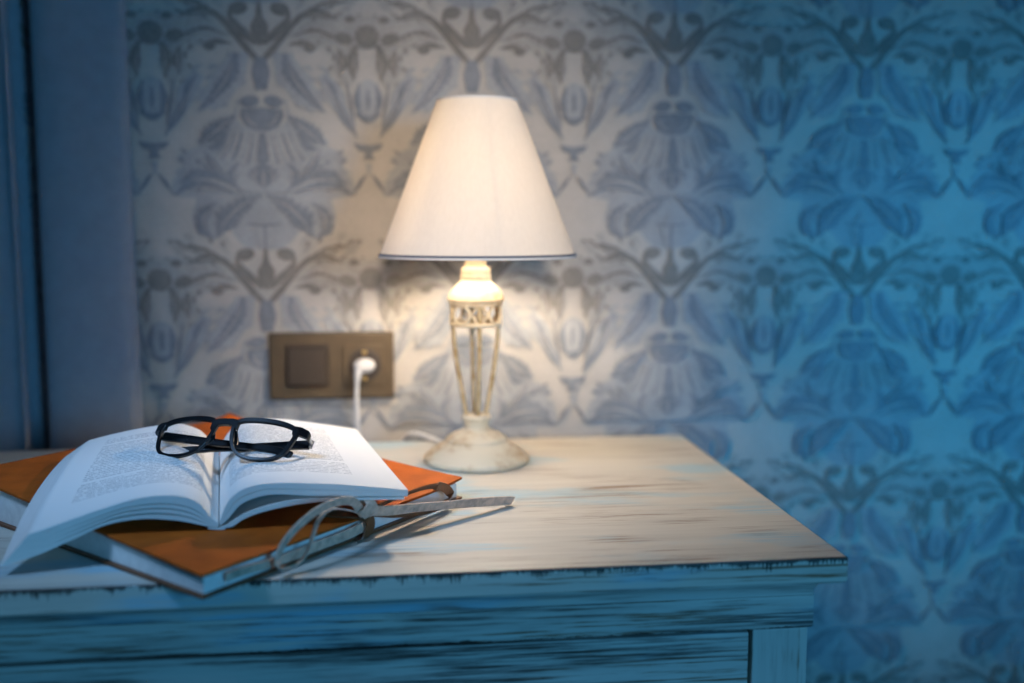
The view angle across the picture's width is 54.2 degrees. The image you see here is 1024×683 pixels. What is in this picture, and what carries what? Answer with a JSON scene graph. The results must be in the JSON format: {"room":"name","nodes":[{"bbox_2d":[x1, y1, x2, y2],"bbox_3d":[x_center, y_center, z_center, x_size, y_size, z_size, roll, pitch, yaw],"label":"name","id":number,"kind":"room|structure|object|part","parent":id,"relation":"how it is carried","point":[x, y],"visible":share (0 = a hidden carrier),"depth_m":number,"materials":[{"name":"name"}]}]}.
{"room":"bedroom","nodes":[
{"label":"bedroom","id":0,"kind":"room"},
{"bbox_2d":[19,0,1023,682],"bbox_3d":[0.048,-0.388,1.311,3.800,2.400,0.104,-1,7,-6],"label":"wall","id":1,"kind":"structure","parent":0,"point":[794,228],"depth_m":1.31,"materials":[{"name":"paper"}]},
{"bbox_2d":[0,0,143,450],"bbox_3d":[-0.736,-0.326,1.155,0.565,2.288,0.048,-1,7,-6],"label":"curtain","id":2,"kind":"object","parent":1,"relation":"hanging from","point":[83,208],"visible":0.66,"depth_m":1.19,"materials":[{"name":"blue fabric"}]},
{"bbox_2d":[268,331,394,399],"bbox_3d":[-0.229,0.031,1.269,0.157,0.086,0.016,-1,7,-6],"label":"wall outlet","id":3,"kind":"object","parent":1,"relation":"attached to","point":[302,365],"visible":0.99,"depth_m":1.27,"materials":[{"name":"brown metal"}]},
{"bbox_2d":[287,347,326,384],"bbox_3d":[-0.259,0.031,1.261,0.048,0.048,0.006,-1,7,-6],"label":"rocker switch","id":4,"kind":"object","parent":3,"relation":"attached to","point":[305,365],"depth_m":1.26,"materials":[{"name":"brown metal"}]},
{"bbox_2d":[343,345,383,384],"bbox_3d":[-0.189,0.030,1.271,0.051,0.051,0.003,-1,7,-6],"label":"socket","id":5,"kind":"object","parent":3,"relation":"attached to","point":[351,353],"depth_m":1.27,"materials":[{"name":"brown plastic"}]},
{"bbox_3d":[0.211,0.993,0.030,3.800,0.050,2.985,-1,7,-6],"label":"floor","id":6,"kind":"structure","parent":0,"visible":0},
{"bbox_2d":[0,435,847,682],"bbox_3d":[-0.182,0.500,1.031,0.858,0.700,0.485,-1,7,-6],"label":"nightstand","id":7,"kind":"object","parent":6,"relation":"on","point":[612,559],"visible":0.85,"depth_m":0.80,"materials":[{"name":"paint"}]},
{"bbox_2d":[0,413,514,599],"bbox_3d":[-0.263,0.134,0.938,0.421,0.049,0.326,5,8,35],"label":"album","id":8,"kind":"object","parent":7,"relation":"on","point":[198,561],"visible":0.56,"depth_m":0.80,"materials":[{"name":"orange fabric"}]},
{"bbox_2d":[0,418,407,566],"bbox_3d":[-0.269,0.123,0.905,0.314,0.062,0.222,-2,7,-16],"label":"open book","id":9,"kind":"object","parent":8,"relation":"on","point":[122,476],"visible":0.89,"depth_m":0.84,"materials":[{"name":"white paper"}]},
{"bbox_2d":[155,416,313,461],"bbox_3d":[-0.257,0.088,0.895,0.153,0.040,0.046,1,7,12],"label":"eyeglasses","id":10,"kind":"object","parent":9,"relation":"on","point":[207,444],"visible":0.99,"depth_m":0.90,"materials":[{"name":"black plastic"},{"name":"clear glass"}]},
{"bbox_3d":[-0.180,0.308,0.993,0.712,0.173,0.397,-1,7,-6],"label":"drawer","id":11,"kind":"part","parent":7,"relation":"part of","materials":[{"name":"paint"}]},
{"bbox_3d":[-0.183,0.203,1.008,0.818,0.028,0.459,-1,7,-6],"label":"frieze rail","id":12,"kind":"part","parent":7,"relation":"part of","materials":[{"name":"paint"}]},
{"bbox_3d":[-0.182,0.181,0.997,0.850,0.017,0.475,-1,7,-6],"label":"cove moulding","id":13,"kind":"part","parent":7,"relation":"part of","materials":[{"name":"paint"}]},
{"bbox_2d":[354,95,576,472],"bbox_3d":[-0.059,-0.047,1.138,0.254,0.440,0.271,-1,7,-6],"label":"table lamp","id":14,"kind":"object","parent":7,"relation":"on","point":[477,191],"visible":0.95,"depth_m":1.04,"materials":[{"name":"white fabric"}]},
{"bbox_3d":[-0.123,0.100,1.233,0.156,0.127,0.036,4,8,31],"label":"cord","id":15,"kind":"part","parent":14,"relation":"part of","materials":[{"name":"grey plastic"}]},
{"bbox_3d":[-0.059,0.021,1.117,0.020,0.125,0.005,-1,7,-11],"label":"rod","id":16,"kind":"part","parent":14,"relation":"part of","materials":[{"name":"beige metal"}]},
{"bbox_3d":[-0.044,0.019,1.139,0.005,0.125,0.020,-1,7,-11],"label":"rod","id":17,"kind":"part","parent":14,"relation":"part of","materials":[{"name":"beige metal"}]},
{"bbox_3d":[-0.038,-0.261,1.089,0.089,0.003,0.089,-1,7,-6],"label":"trim","id":18,"kind":"part","parent":14,"relation":"part of","materials":[{"name":"white fabric"}]},
{"bbox_3d":[-0.038,-0.179,1.098,0.216,0.168,0.216,-1,7,-6],"label":"lamp shade","id":19,"kind":"part","parent":14,"relation":"part of","materials":[{"name":"white fabric"}]},
{"bbox_3d":[-0.038,-0.094,1.108,0.218,0.002,0.218,-1,7,-6],"label":"trim","id":20,"kind":"part","parent":14,"relation":"part of","materials":[{"name":"white fabric"}]},
{"bbox_3d":[-0.037,0.023,1.103,0.005,0.125,0.020,-1,7,-11],"label":"rod","id":21,"kind":"part","parent":14,"relation":"part of","materials":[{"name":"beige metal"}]},
{"bbox_3d":[-0.022,0.020,1.125,0.020,0.125,0.005,-1,7,-11],"label":"rod","id":22,"kind":"part","parent":14,"relation":"part of","materials":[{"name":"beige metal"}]}
]}

